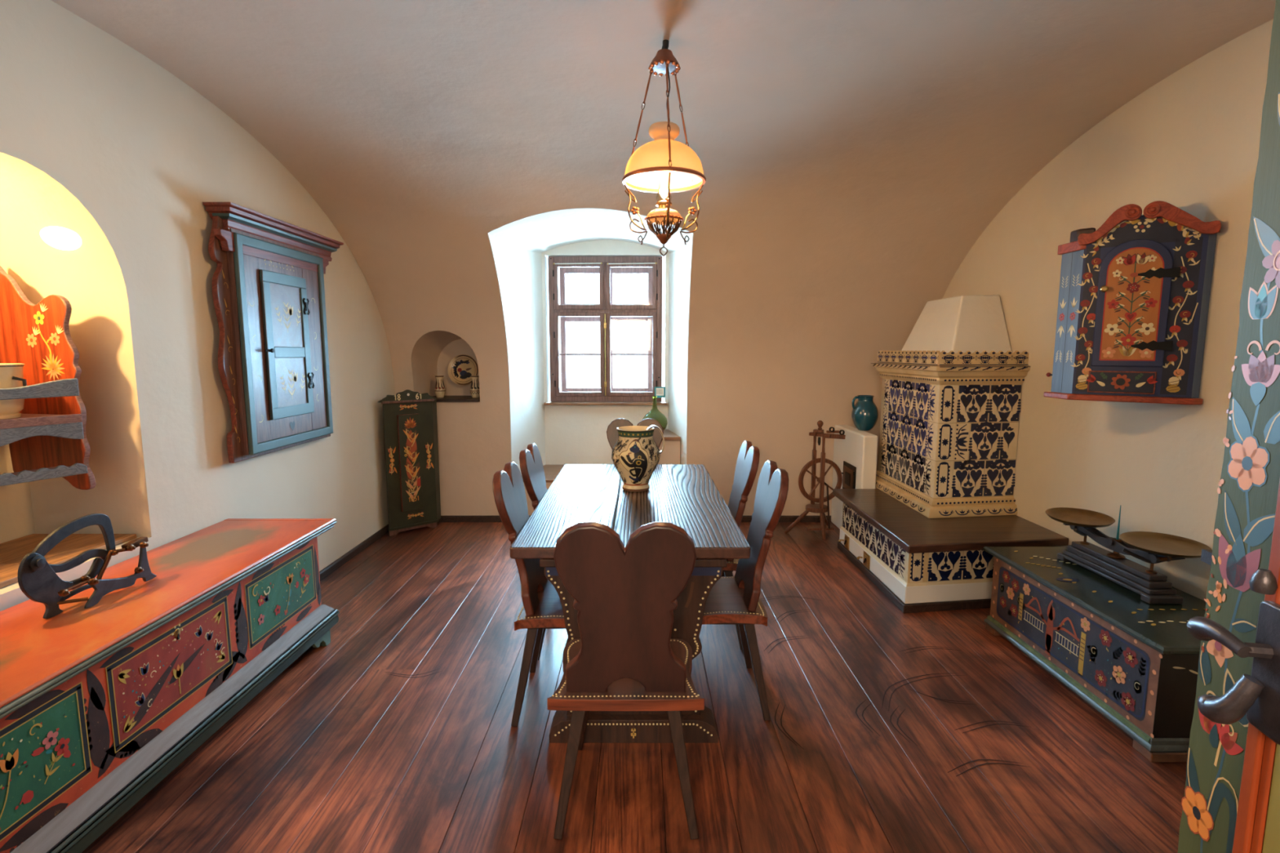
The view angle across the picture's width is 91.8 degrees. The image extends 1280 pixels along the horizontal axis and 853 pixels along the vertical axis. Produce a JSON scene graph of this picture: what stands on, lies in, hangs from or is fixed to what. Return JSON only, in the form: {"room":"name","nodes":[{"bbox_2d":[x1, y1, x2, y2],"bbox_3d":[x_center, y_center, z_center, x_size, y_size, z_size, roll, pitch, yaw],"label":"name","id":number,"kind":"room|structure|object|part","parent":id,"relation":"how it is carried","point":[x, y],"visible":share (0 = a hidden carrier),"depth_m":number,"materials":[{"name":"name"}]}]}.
{"room":"traditional dwelling","nodes":[
{"label":"traditional dwelling","id":0,"kind":"room"},
{"bbox_2d":[0,0,395,611],"bbox_3d":[-2.360,-0.179,2.613,0.500,2.780,5.430,0,7,0],"label":"wall","id":1,"kind":"structure","parent":0,"point":[100,142],"depth_m":2.67,"materials":[{"name":"paint"}]},
{"bbox_2d":[0,266,95,489],"bbox_3d":[-2.393,-0.151,2.068,0.419,0.905,0.902,0,7,0],"label":"shelf","id":2,"kind":"object","parent":1,"relation":"attached to","point":[48,440],"visible":0.99,"depth_m":2.43,"materials":[{"name":"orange wood"}]},
{"bbox_2d":[0,363,26,419],"bbox_3d":[-2.392,-0.129,2.271,0.244,0.200,0.228,0,7,0],"label":"pot","id":3,"kind":"object","parent":2,"relation":"on","point":[11,374],"visible":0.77,"depth_m":2.27,"materials":[{"name":"beige ceramic"}]},
{"bbox_3d":[-2.284,-0.146,2.284,0.012,0.081,0.038,5,9,38],"label":"handle","id":4,"kind":"part","parent":3,"relation":"part of","materials":[{"name":"black paint"}]},
{"bbox_3d":[-2.357,-0.107,2.029,0.018,0.068,0.847,3,8,23],"label":"rail","id":5,"kind":"part","parent":2,"relation":"part of","materials":[{"name":"blue paint"}]},
{"bbox_3d":[-2.357,0.063,2.049,0.018,0.067,0.847,3,8,23],"label":"rail","id":6,"kind":"part","parent":2,"relation":"part of","materials":[{"name":"blue paint"}]},
{"bbox_3d":[-2.357,0.210,2.067,0.018,0.044,0.847,3,8,23],"label":"rail","id":7,"kind":"part","parent":2,"relation":"part of","materials":[{"name":"blue paint"}]},
{"bbox_2d":[40,226,81,250],"bbox_3d":[-2.290,-0.752,2.458,0.180,0.105,0.069,0,7,0],"label":"light","id":8,"kind":"object","parent":1,"relation":"attached to","point":[60,237],"visible":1,"depth_m":2.44,"materials":[{"name":"white"}]},
{"bbox_2d":[0,533,136,588],"bbox_3d":[-2.382,0.521,2.228,0.445,0.021,0.875,0,7,0],"label":"trim","id":9,"kind":"structure","parent":1,"relation":"attached to","point":[12,552],"depth_m":2.46,"materials":[{"name":"brown wood"}]},
{"bbox_2d":[202,201,343,462],"bbox_3d":[-2.037,-0.517,3.609,0.143,1.279,1.170,0,7,0],"label":"upper cabinet","id":10,"kind":"object","parent":1,"relation":"attached to","point":[268,283],"visible":1,"depth_m":3.35,"materials":[{"name":"brown paint"}]},
{"bbox_3d":[-2.033,-1.087,3.552,0.135,0.135,1.145,0,7,0],"label":"cornice","id":11,"kind":"part","parent":10,"relation":"part of","materials":[{"name":"red paint"}]},
{"bbox_3d":[-2.007,-0.458,3.551,0.022,1.115,0.850,0,7,0],"label":"frame moulding","id":12,"kind":"part","parent":10,"relation":"part of","materials":[{"name":"teal paint"}]},
{"bbox_3d":[-2.002,-0.458,3.530,0.020,0.800,0.436,0,7,0],"label":"door","id":13,"kind":"part","parent":10,"relation":"part of","materials":[{"name":"paint"}]},
{"bbox_2d":[319,524,388,581],"bbox_3d":[-2.101,1.142,2.780,0.018,0.056,5.420,0,7,0],"label":"baseboard","id":14,"kind":"structure","parent":1,"relation":"attached to","point":[331,568],"depth_m":4.51,"materials":[{"name":"brown wood"}]},
{"bbox_2d":[81,522,1186,852],"bbox_3d":[0.145,1.215,2.536,4.510,0.031,5.939,0,7,0],"label":"floor","id":15,"kind":"structure","parent":0,"point":[889,730],"depth_m":2.38,"materials":[{"name":"brown wood"}]},
{"bbox_2d":[0,518,339,852],"bbox_3d":[-1.822,0.913,2.192,0.550,0.653,2.032,0,7,0],"label":"chest","id":16,"kind":"object","parent":15,"relation":"on","point":[100,703],"visible":1,"depth_m":2.04,"materials":[{"name":"red paint"}]},
{"bbox_2d":[17,513,156,618],"bbox_3d":[-1.853,0.450,2.100,0.104,0.291,0.430,0,7,4],"label":"press","id":17,"kind":"object","parent":16,"relation":"on","point":[38,580],"visible":1,"depth_m":2.06,"materials":[{"name":"brown metal"}]},
{"bbox_3d":[-1.885,0.499,1.970,0.012,0.225,0.157,0,7,3],"label":"plate","id":18,"kind":"part","parent":17,"relation":"part of","materials":[{"name":"metal"}]},
{"bbox_3d":[-1.834,0.520,2.017,0.010,0.011,0.117,0,7,2],"label":"rod","id":19,"kind":"part","parent":17,"relation":"part of","materials":[{"name":"brown metal"}]},
{"bbox_3d":[-1.884,0.385,2.063,0.014,0.153,0.284,0,7,3],"label":"curved lever","id":20,"kind":"part","parent":17,"relation":"part of","materials":[{"name":"metal"}]},
{"bbox_3d":[-1.902,0.562,2.092,0.010,0.030,0.186,0,7,3],"label":"rail","id":21,"kind":"part","parent":17,"relation":"part of","materials":[{"name":"metal"}]},
{"bbox_3d":[-1.894,0.457,2.083,0.012,0.069,0.242,0,7,3],"label":"arm","id":22,"kind":"part","parent":17,"relation":"part of","materials":[{"name":"metal"}]},
{"bbox_3d":[-1.822,0.510,2.177,0.010,0.151,0.289,0,7,2],"label":"frame","id":23,"kind":"part","parent":17,"relation":"part of","materials":[{"name":"metal"}]},
{"bbox_3d":[-1.822,0.615,2.156,0.550,0.053,2.032,0,7,0],"label":"lid","id":24,"kind":"part","parent":16,"relation":"part of","materials":[{"name":"paint"}]},
{"bbox_2d":[377,389,440,536],"bbox_3d":[-1.886,0.284,5.139,0.371,1.185,0.406,0,7,0],"label":"base cabinet","id":25,"kind":"object","parent":15,"relation":"on","point":[409,416],"visible":1,"depth_m":5.08,"materials":[{"name":"green paint"}]},
{"bbox_3d":[-1.882,-0.206,5.039,0.432,0.018,0.028,-6,9,-42],"label":"moulding","id":26,"kind":"part","parent":25,"relation":"part of","materials":[{"name":"brown paint"}]},
{"bbox_3d":[-1.883,0.296,5.084,0.170,0.795,0.031,-6,9,-42],"label":"door","id":27,"kind":"part","parent":25,"relation":"part of","materials":[{"name":"green paint"}]},
{"bbox_3d":[-1.888,0.844,5.174,0.424,0.066,0.032,-6,9,-42],"label":"foot moulding","id":28,"kind":"part","parent":25,"relation":"part of","materials":[{"name":"green paint"}]},
{"bbox_2d":[492,462,565,727],"bbox_3d":[-0.320,0.675,2.647,0.524,1.025,0.479,0,7,0],"label":"dining chair","id":29,"kind":"object","parent":15,"relation":"on","point":[540,608],"visible":0.48,"depth_m":2.50,"materials":[{"name":"brown wood"}]},
{"bbox_3d":[-0.502,0.451,2.619,0.160,0.574,0.408,0,7,0],"label":"backrest","id":30,"kind":"part","parent":29,"relation":"part of","materials":[{"name":"brown wood"}]},
{"bbox_3d":[-0.467,1.000,2.514,0.141,0.409,0.055,-5,9,-35],"label":"leg","id":31,"kind":"part","parent":29,"relation":"part of","materials":[{"name":"brown wood"}]},
{"bbox_3d":[-0.467,0.959,2.854,0.141,0.409,0.055,5,9,35],"label":"leg","id":32,"kind":"part","parent":29,"relation":"part of","materials":[{"name":"brown wood"}]},
{"bbox_3d":[-0.296,0.750,2.656,0.405,0.040,0.479,0,7,0],"label":"seat","id":33,"kind":"part","parent":29,"relation":"part of","materials":[{"name":"brown wood"}]},
{"bbox_2d":[519,443,547,660],"bbox_3d":[-0.320,0.609,3.183,0.524,1.025,0.479,0,7,0],"label":"dining chair","id":34,"kind":"object","parent":15,"relation":"on","point":[531,468],"visible":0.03,"depth_m":3.03,"materials":[{"name":"brown wood"}]},
{"bbox_3d":[-0.502,0.385,3.155,0.160,0.574,0.408,0,7,0],"label":"backrest","id":35,"kind":"part","parent":34,"relation":"part of","materials":[{"name":"brown wood"}]},
{"bbox_3d":[-0.467,0.935,3.050,0.141,0.409,0.055,-5,9,-35],"label":"leg","id":36,"kind":"part","parent":34,"relation":"part of","materials":[{"name":"brown wood"}]},
{"bbox_2d":[546,521,704,839],"bbox_3d":[-0.043,0.748,2.046,0.479,1.025,0.524,0,7,0],"label":"dining chair","id":37,"kind":"object","parent":15,"relation":"on","point":[625,657],"visible":1,"depth_m":1.85,"materials":[{"name":"brown wood"}]},
{"bbox_3d":[-0.214,1.071,1.938,0.055,0.409,0.141,5,9,35],"label":"leg","id":38,"kind":"part","parent":37,"relation":"part of","materials":[{"name":"brown wood"}]},
{"bbox_3d":[-0.194,1.030,2.273,0.053,0.412,0.170,-3,8,-25],"label":"leg","id":39,"kind":"part","parent":37,"relation":"part of","materials":[{"name":"brown wood"}]},
{"bbox_3d":[-0.043,0.547,1.838,0.408,0.574,0.160,0,7,0],"label":"backrest","id":40,"kind":"part","parent":37,"relation":"part of","materials":[{"name":"brown wood"}]},
{"bbox_3d":[-0.043,0.820,2.080,0.479,0.040,0.405,0,7,0],"label":"seat","id":41,"kind":"part","parent":37,"relation":"part of","materials":[{"name":"brown wood"}]},
{"bbox_3d":[0.128,1.071,1.938,0.055,0.409,0.141,-5,9,-35],"label":"leg","id":42,"kind":"part","parent":37,"relation":"part of","materials":[{"name":"brown wood"}]},
{"bbox_2d":[509,464,750,742],"bbox_3d":[-0.037,0.732,3.196,0.905,0.770,1.733,0,7,0],"label":"dining table","id":43,"kind":"object","parent":15,"relation":"on","point":[686,496],"visible":0.41,"depth_m":2.53,"materials":[{"name":"brown wood"}]},
{"bbox_2d":[611,425,664,492],"bbox_3d":[-0.022,0.162,3.259,0.259,0.343,0.258,-6,9,-43],"label":"jug","id":44,"kind":"object","parent":43,"relation":"on","point":[635,455],"visible":1,"depth_m":3.17,"materials":[{"name":"beige ceramic"}]},
{"bbox_3d":[0.082,0.070,3.230,0.093,0.152,0.059,0,7,0],"label":"handle","id":45,"kind":"part","parent":44,"relation":"part of","materials":[{"name":"beige ceramic"}]},
{"bbox_2d":[606,417,663,448],"bbox_3d":[-0.035,0.479,4.245,0.479,1.025,0.524,0,7,0],"label":"dining chair","id":46,"kind":"object","parent":15,"relation":"on","point":[611,432],"visible":0.02,"depth_m":4.40,"materials":[{"name":"brown wood"}]},
{"bbox_2d":[721,440,759,649],"bbox_3d":[0.335,0.596,3.287,0.524,1.025,0.479,0,7,0],"label":"dining chair","id":47,"kind":"object","parent":15,"relation":"on","point":[748,460],"visible":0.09,"depth_m":3.13,"materials":[{"name":"brown wood"}]},
{"bbox_3d":[0.311,0.671,3.296,0.405,0.040,0.479,0,7,0],"label":"seat","id":48,"kind":"part","parent":47,"relation":"part of","materials":[{"name":"brown wood"}]},
{"bbox_3d":[0.481,0.922,3.154,0.141,0.409,0.055,5,9,35],"label":"leg","id":49,"kind":"part","parent":47,"relation":"part of","materials":[{"name":"brown wood"}]},
{"bbox_3d":[0.517,0.372,3.260,0.160,0.574,0.408,0,7,0],"label":"backrest","id":50,"kind":"part","parent":47,"relation":"part of","materials":[{"name":"brown wood"}]},
{"bbox_2d":[702,460,788,720],"bbox_3d":[0.335,0.670,2.687,0.524,1.025,0.479,0,7,0],"label":"dining chair","id":51,"kind":"object","parent":15,"relation":"on","point":[732,600],"visible":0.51,"depth_m":2.54,"materials":[{"name":"brown wood"}]},
{"bbox_3d":[0.311,0.745,2.696,0.405,0.040,0.479,0,7,0],"label":"seat","id":52,"kind":"part","parent":51,"relation":"part of","materials":[{"name":"brown wood"}]},
{"bbox_3d":[0.481,0.954,2.894,0.141,0.409,0.055,-5,9,-35],"label":"leg","id":53,"kind":"part","parent":51,"relation":"part of","materials":[{"name":"brown wood"}]},
{"bbox_3d":[0.481,0.995,2.554,0.141,0.409,0.055,5,9,35],"label":"leg","id":54,"kind":"part","parent":51,"relation":"part of","materials":[{"name":"brown wood"}]},
{"bbox_3d":[0.517,0.446,2.659,0.160,0.574,0.408,0,7,0],"label":"backrest","id":55,"kind":"part","parent":51,"relation":"part of","materials":[{"name":"brown wood"}]},
{"bbox_2d":[784,420,845,539],"bbox_3d":[1.431,0.420,4.996,0.429,0.955,0.270,-2,7,-14],"label":"wheel","id":56,"kind":"object","parent":15,"relation":"on","point":[820,508],"visible":1,"depth_m":4.96,"materials":[{"name":"brown wood"}]},
{"bbox_3d":[1.289,0.775,5.082,0.202,0.229,0.036,2,7,19],"label":"leg","id":57,"kind":"part","parent":56,"relation":"part of","materials":[{"name":"brown wood"}]},
{"bbox_3d":[1.461,0.791,4.957,0.035,0.219,0.069,-3,8,-23],"label":"leg","id":58,"kind":"part","parent":56,"relation":"part of","materials":[{"name":"brown wood"}]},
{"bbox_3d":[1.536,0.768,5.143,0.034,0.229,0.204,7,10,43],"label":"leg","id":59,"kind":"part","parent":56,"relation":"part of","materials":[{"name":"brown wood"}]},
{"bbox_3d":[1.530,0.066,4.878,0.163,0.066,0.042,0,7,0],"label":"arm","id":60,"kind":"part","parent":56,"relation":"part of","materials":[{"name":"brown wood"}]},
{"bbox_2d":[831,424,878,528],"bbox_3d":[1.708,0.455,5.061,0.168,0.865,0.713,0,7,0],"label":"fireplace","id":61,"kind":"object","parent":15,"relation":"on","point":[855,455],"visible":0.52,"depth_m":4.89,"materials":[{"name":"white paint"}]},
{"bbox_3d":[1.652,0.418,4.977,0.056,0.240,0.304,0,7,0],"label":"iron door","id":62,"kind":"part","parent":61,"relation":"part of","materials":[{"name":"black metal"}]},
{"bbox_2d":[851,395,878,431],"bbox_3d":[1.797,-0.109,4.954,0.205,0.277,0.205,4,8,27],"label":"jug","id":63,"kind":"object","parent":61,"relation":"on","point":[864,413],"visible":1,"depth_m":4.89,"materials":[{"name":"blue ceramic"}]},
{"bbox_3d":[1.712,-0.189,4.925,0.065,0.105,0.022,-2,7,-16],"label":"handle","id":64,"kind":"part","parent":63,"relation":"part of","materials":[{"name":"blue ceramic"}]},
{"bbox_2d":[832,488,1068,613],"bbox_3d":[1.921,0.784,4.043,0.955,0.460,1.384,0,7,0],"label":"bench","id":65,"kind":"object","parent":15,"relation":"on","point":[921,563],"visible":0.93,"depth_m":3.62,"materials":[{"name":"brown wood"}]},
{"bbox_3d":[1.497,0.848,4.568,0.052,0.095,0.109,0,7,0],"label":"flap door","id":66,"kind":"part","parent":65,"relation":"part of","materials":[{"name":"gold metal"}]},
{"bbox_3d":[1.497,0.896,4.173,0.052,0.095,0.135,0,7,0],"label":"flap door","id":67,"kind":"part","parent":65,"relation":"part of","materials":[{"name":"gold metal"}]},
{"bbox_3d":[1.954,0.977,4.151,0.887,0.050,1.198,0,7,0],"label":"board","id":68,"kind":"part","parent":65,"relation":"part of","materials":[{"name":"brown wood"}]},
{"bbox_2d":[871,294,1030,518],"bbox_3d":[2.097,-0.187,4.279,0.636,1.406,1.061,0,7,0],"label":"stove","id":69,"kind":"object","parent":65,"relation":"on","point":[950,406],"visible":1,"depth_m":3.94,"materials":[{"name":"beige"}]},
{"bbox_3d":[2.099,0.456,4.342,0.609,0.114,0.992,0,7,0],"label":"moulding","id":70,"kind":"part","parent":69,"relation":"part of","materials":[{"name":"beige tile"}]},
{"bbox_3d":[2.094,-0.370,4.256,0.631,0.122,1.061,0,7,0],"label":"cornice","id":71,"kind":"part","parent":69,"relation":"part of","materials":[{"name":"beige ceramic"}]},
{"bbox_3d":[2.110,-0.473,4.227,0.611,0.088,0.974,0,7,0],"label":"crown","id":72,"kind":"part","parent":69,"relation":"part of","materials":[{"name":"beige ceramic"}]},
{"bbox_2d":[901,294,1012,352],"bbox_3d":[2.166,-0.660,4.288,0.463,0.468,0.803,0,7,0],"label":"hood","id":73,"kind":"object","parent":69,"relation":"attached to","point":[963,323],"depth_m":4.07,"materials":[{"name":"white paint"}]},
{"bbox_2d":[982,546,1205,762],"bbox_3d":[2.122,0.940,2.807,0.526,0.452,1.165,0,7,0],"label":"chest","id":74,"kind":"object","parent":15,"relation":"on","point":[1135,661],"visible":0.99,"depth_m":2.55,"materials":[{"name":"paint"}]},
{"bbox_3d":[2.118,1.105,2.813,0.505,0.046,1.105,0,7,0],"label":"moulding","id":75,"kind":"part","parent":74,"relation":"part of","materials":[{"name":"teal wood"}]},
{"bbox_3d":[2.122,0.729,2.781,0.526,0.028,1.165,0,7,0],"label":"lid","id":76,"kind":"part","parent":74,"relation":"part of","materials":[{"name":"black paint"}]},
{"bbox_2d":[1045,505,1212,604],"bbox_3d":[2.188,0.534,2.830,0.300,0.348,0.723,-1,7,-6],"label":"balance scale","id":77,"kind":"object","parent":74,"relation":"on","point":[1153,587],"visible":0.98,"depth_m":2.74,"materials":[{"name":"grey paint"}]},
{"bbox_3d":[2.190,0.553,3.050,0.040,0.048,0.039,0,7,0],"label":"post","id":78,"kind":"part","parent":77,"relation":"part of","materials":[{"name":"brown metal"}]},
{"bbox_3d":[2.190,0.602,2.653,0.040,0.048,0.039,0,7,0],"label":"post","id":79,"kind":"part","parent":77,"relation":"part of","materials":[{"name":"brown metal"}]},
{"bbox_2d":[373,208,942,515],"bbox_3d":[0.145,-0.401,5.288,4.510,2.570,2.104,0,7,0],"label":"wall","id":80,"kind":"structure","parent":0,"point":[763,371],"depth_m":5.35,"materials":[{"name":"paint"}]},
{"bbox_2d":[431,395,479,402],"bbox_3d":[-1.663,-0.249,5.536,0.555,0.025,0.440,0,7,0],"label":"trim","id":81,"kind":"structure","parent":80,"relation":"attached to","point":[447,398],"depth_m":5.36,"materials":[{"name":"brown wood"}]},
{"bbox_2d":[434,375,445,397],"bbox_3d":[-1.765,-0.351,5.468,0.097,0.193,0.097,0,7,0],"label":"vase","id":82,"kind":"object","parent":81,"relation":"on","point":[439,389],"visible":1,"depth_m":5.44,"materials":[{"name":"beige ceramic"}]},
{"bbox_2d":[470,375,479,397],"bbox_3d":[-1.452,-0.351,5.468,0.097,0.193,0.097,0,7,0],"label":"vase","id":83,"kind":"object","parent":81,"relation":"on","point":[474,388],"visible":0.8,"depth_m":5.44,"materials":[{"name":"beige ceramic"}]},
{"bbox_2d":[447,354,478,385],"bbox_3d":[-1.612,-0.517,5.657,0.282,0.279,0.055,0,7,0],"label":"plate","id":84,"kind":"object","parent":80,"relation":"attached to","point":[460,367],"visible":0.95,"depth_m":5.66,"materials":[{"name":"beige ceramic"}]},
{"bbox_2d":[521,464,564,482],"bbox_3d":[-0.356,0.433,5.776,1.503,0.022,0.730,0,7,0],"label":"trim","id":85,"kind":"structure","parent":80,"relation":"attached to","point":[551,471],"depth_m":5.80,"materials":[{"name":"brown wood"}]},
{"bbox_2d":[543,256,667,404],"bbox_3d":[-0.331,-0.930,6.080,1.198,1.416,0.365,0,7,0],"label":"window","id":86,"kind":"structure","parent":80,"relation":"in","point":[606,312],"depth_m":5.99,"materials":[{"name":"brown wood"}]},
{"bbox_3d":[-0.590,-1.545,5.876,0.467,0.024,0.016,0,7,0],"label":"curtain rod","id":87,"kind":"part","parent":86,"relation":"part of","materials":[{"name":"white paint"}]},
{"bbox_3d":[-0.585,-1.345,5.937,0.477,0.446,0.046,0,7,0],"label":"sash","id":88,"kind":"part","parent":86,"relation":"part of","materials":[{"name":"brown wood"}]},
{"bbox_3d":[-0.585,-0.698,6.017,0.477,0.808,0.046,0,7,0],"label":"sash","id":89,"kind":"part","parent":86,"relation":"part of","materials":[{"name":"brown wood"}]},
{"bbox_3d":[-0.570,-1.368,6.159,0.447,0.426,0.040,0,7,0],"label":"sash","id":90,"kind":"part","parent":86,"relation":"part of","materials":[{"name":"brown wood"}]},
{"bbox_3d":[-0.570,-0.720,6.239,0.447,0.789,0.040,0,7,0],"label":"sash","id":91,"kind":"part","parent":86,"relation":"part of","materials":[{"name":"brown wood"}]},
{"bbox_3d":[-0.331,-0.222,6.030,1.198,0.024,0.095,0,7,0],"label":"sill","id":92,"kind":"part","parent":86,"relation":"part of","materials":[{"name":"brown wood"}]},
{"bbox_3d":[-0.082,-1.345,5.937,0.484,0.446,0.046,0,7,0],"label":"sash","id":93,"kind":"part","parent":86,"relation":"part of","materials":[{"name":"brown wood"}]},
{"bbox_3d":[-0.082,-0.698,6.017,0.484,0.809,0.046,0,7,0],"label":"sash","id":94,"kind":"part","parent":86,"relation":"part of","materials":[{"name":"brown wood"}]},
{"bbox_3d":[-0.097,-1.368,6.159,0.454,0.425,0.040,0,7,0],"label":"sash","id":95,"kind":"part","parent":86,"relation":"part of","materials":[{"name":"brown wood"}]},
{"bbox_3d":[-0.097,-0.720,6.239,0.454,0.788,0.040,0,7,0],"label":"sash","id":96,"kind":"part","parent":86,"relation":"part of","materials":[{"name":"brown wood"}]},
{"bbox_3d":[-0.076,-1.545,5.876,0.474,0.024,0.016,0,7,0],"label":"curtain rod","id":97,"kind":"part","parent":86,"relation":"part of","materials":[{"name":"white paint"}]},
{"bbox_2d":[654,386,665,402],"bbox_3d":[0.192,-0.308,5.993,0.104,0.152,0.016,0,7,0],"label":"display sign","id":98,"kind":"object","parent":86,"relation":"on","point":[660,392],"visible":0.87,"depth_m":5.98,"materials":[{"name":"teal paint"}]},
{"bbox_3d":[0.192,-0.330,5.986,0.104,0.106,0.007,0,7,0],"label":"panel","id":99,"kind":"part","parent":98,"relation":"part of","materials":[{"name":"teal paint"}]},
{"bbox_2d":[438,515,831,522],"bbox_3d":[0.154,0.814,5.461,4.492,0.056,0.018,0,7,0],"label":"baseboard","id":100,"kind":"structure","parent":80,"relation":"attached to","point":[443,518],"depth_m":5.45,"materials":[{"name":"brown wood"}]},
{"bbox_2d":[657,440,679,464],"bbox_3d":[0.121,0.251,5.854,0.482,0.319,0.520,0,7,0],"label":"trim","id":101,"kind":"structure","parent":80,"relation":"attached to","point":[670,455],"depth_m":5.59,"materials":[{"name":"paint"}]},
{"bbox_2d":[662,429,680,440],"bbox_3d":[0.113,0.076,5.820,0.505,0.034,0.545,0,7,0],"label":"trim","id":102,"kind":"structure","parent":80,"relation":"attached to","point":[668,435],"depth_m":5.58,"materials":[{"name":"brown wood"}]},
{"bbox_2d":[642,395,667,430],"bbox_3d":[0.138,-0.114,5.809,0.242,0.345,0.242,0,7,0],"label":"bottle","id":103,"kind":"object","parent":102,"relation":"on","point":[655,414],"visible":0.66,"depth_m":5.75,"materials":[{"name":"green glass"}]},
{"bbox_2d":[51,0,1275,296],"bbox_3d":[0.145,-1.129,2.328,4.510,0.826,5.096,0,7,0],"label":"ceiling","id":104,"kind":"structure","parent":0,"point":[843,148],"depth_m":3.09,"materials":[{"name":"paint"}]},
{"bbox_2d":[622,39,706,256],"bbox_3d":[0.100,-1.143,2.570,0.350,0.853,0.350,0,7,0],"label":"hanging lamp","id":105,"kind":"object","parent":104,"relation":"hanging from","point":[664,165],"visible":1,"depth_m":2.53,"materials":[{"name":"gold"}]},
{"bbox_3d":[-0.017,-0.894,2.615,0.101,0.250,0.016,1,7,7],"label":"scroll arm","id":106,"kind":"part","parent":105,"relation":"part of","materials":[{"name":"brown metal"}]},
{"bbox_3d":[-0.005,-1.260,2.594,0.124,0.454,0.015,3,7,20],"label":"suspension rod","id":107,"kind":"part","parent":105,"relation":"part of","materials":[{"name":"orange metal"}]},
{"bbox_3d":[0.100,-0.925,2.597,0.068,0.035,0.068,0,7,0],"label":"burner","id":108,"kind":"part","parent":105,"relation":"part of","materials":[{"name":"gold metal"}]},
{"bbox_3d":[0.100,-0.987,2.589,0.028,0.045,0.028,0,7,0],"label":"bulb","id":109,"kind":"part","parent":105,"relation":"part of","materials":[{"name":"white glass"}]},
{"bbox_2d":[644,214,683,244],"bbox_3d":[0.100,-0.822,2.609,0.166,0.107,0.163,0,7,0],"label":"lamp base","id":110,"kind":"object","parent":105,"relation":"on","point":[651,220],"depth_m":2.57,"materials":[{"name":"orange metal"}]},
{"bbox_3d":[0.100,-1.132,2.571,0.330,0.214,0.330,0,7,0],"label":"lamp shade","id":111,"kind":"part","parent":105,"relation":"part of","materials":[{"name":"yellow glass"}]},
{"bbox_3d":[0.112,-0.878,2.484,0.017,0.250,0.101,-1,7,-6],"label":"scroll arm","id":112,"kind":"part","parent":105,"relation":"part of","materials":[{"name":"brown metal"}]},
{"bbox_3d":[0.112,-1.242,2.446,0.013,0.454,0.126,-1,7,-6],"label":"suspension rod","id":113,"kind":"part","parent":105,"relation":"part of","materials":[{"name":"orange metal"}]},
{"bbox_3d":[0.188,-1.264,2.624,0.130,0.454,0.008,-5,9,-38],"label":"suspension rod","id":114,"kind":"part","parent":105,"relation":"part of","materials":[{"name":"orange metal"}]},
{"bbox_3d":[0.217,-0.894,2.617,0.101,0.250,0.016,-1,7,-8],"label":"scroll arm","id":115,"kind":"part","parent":105,"relation":"part of","materials":[{"name":"brown metal"}]},
{"bbox_2d":[942,18,1273,600],"bbox_3d":[2.400,-0.179,2.613,0.001,2.780,5.430,0,7,0],"label":"wall","id":116,"kind":"structure","parent":0,"point":[1189,141],"depth_m":2.98,"materials":[{"name":"paint"}]},
{"bbox_2d":[1043,200,1221,404],"bbox_3d":[2.198,-0.549,2.817,0.399,0.864,0.509,0,7,0],"label":"upper cabinet","id":117,"kind":"object","parent":116,"relation":"attached to","point":[1134,294],"visible":1,"depth_m":2.73,"materials":[{"name":"blue paint"}]},
{"bbox_3d":[2.061,-0.844,2.917,0.078,0.045,0.173,0,7,0],"label":"cornice","id":118,"kind":"part","parent":117,"relation":"part of","materials":[{"name":"red paint"}]},
{"bbox_3d":[2.084,-0.618,2.783,0.029,0.030,0.030,0,7,0],"label":"knob","id":119,"kind":"part","parent":117,"relation":"part of","materials":[{"name":"gold metal"}]},
{"bbox_3d":[2.167,-0.200,2.796,0.258,0.100,0.012,6,9,39],"label":"drawer","id":120,"kind":"part","parent":117,"relation":"part of","materials":[{"name":"red paint"}]},
{"bbox_3d":[2.176,-0.544,2.743,0.253,0.552,0.018,6,9,39],"label":"door","id":121,"kind":"part","parent":117,"relation":"part of","materials":[{"name":"blue paint"}]},
{"bbox_3d":[0.145,0.406,-0.252,4.510,2.314,0.600,0,7,0],"label":"wall","id":122,"kind":"structure","parent":0,"visible":0},
{"bbox_2d":[1177,0,1279,852],"bbox_3d":[0.795,0.387,0.531,0.113,2.078,1.055,1,7,11],"label":"door","id":123,"kind":"structure","parent":122,"relation":"in","point":[1230,802],"depth_m":0.90,"materials":[{"name":"green paint"}]},
{"bbox_3d":[0.832,0.301,0.885,0.047,0.037,0.108,0,7,0],"label":"lever handle","id":124,"kind":"part","parent":123,"relation":"part of","materials":[{"name":"metal"}]},
{"bbox_3d":[0.800,0.391,0.507,0.015,1.866,0.762,1,7,11],"label":"moulding","id":125,"kind":"part","parent":123,"relation":"part of","materials":[{"name":"orange wood"}]},
{"bbox_3d":[0.856,0.331,0.836,0.012,0.180,0.065,1,7,11],"label":"lock plate","id":126,"kind":"part","parent":123,"relation":"part of","materials":[{"name":"metal"}]},
{"bbox_3d":[0.846,0.209,0.841,0.028,0.030,0.027,0,7,0],"label":"bolt knob","id":127,"kind":"part","parent":123,"relation":"part of","materials":[{"name":"metal"}]},
{"bbox_3d":[0.801,0.392,0.499,0.003,1.810,0.691,1,7,11],"label":"panel","id":128,"kind":"part","parent":123,"relation":"part of","materials":[{"name":"wood"}]}
]}

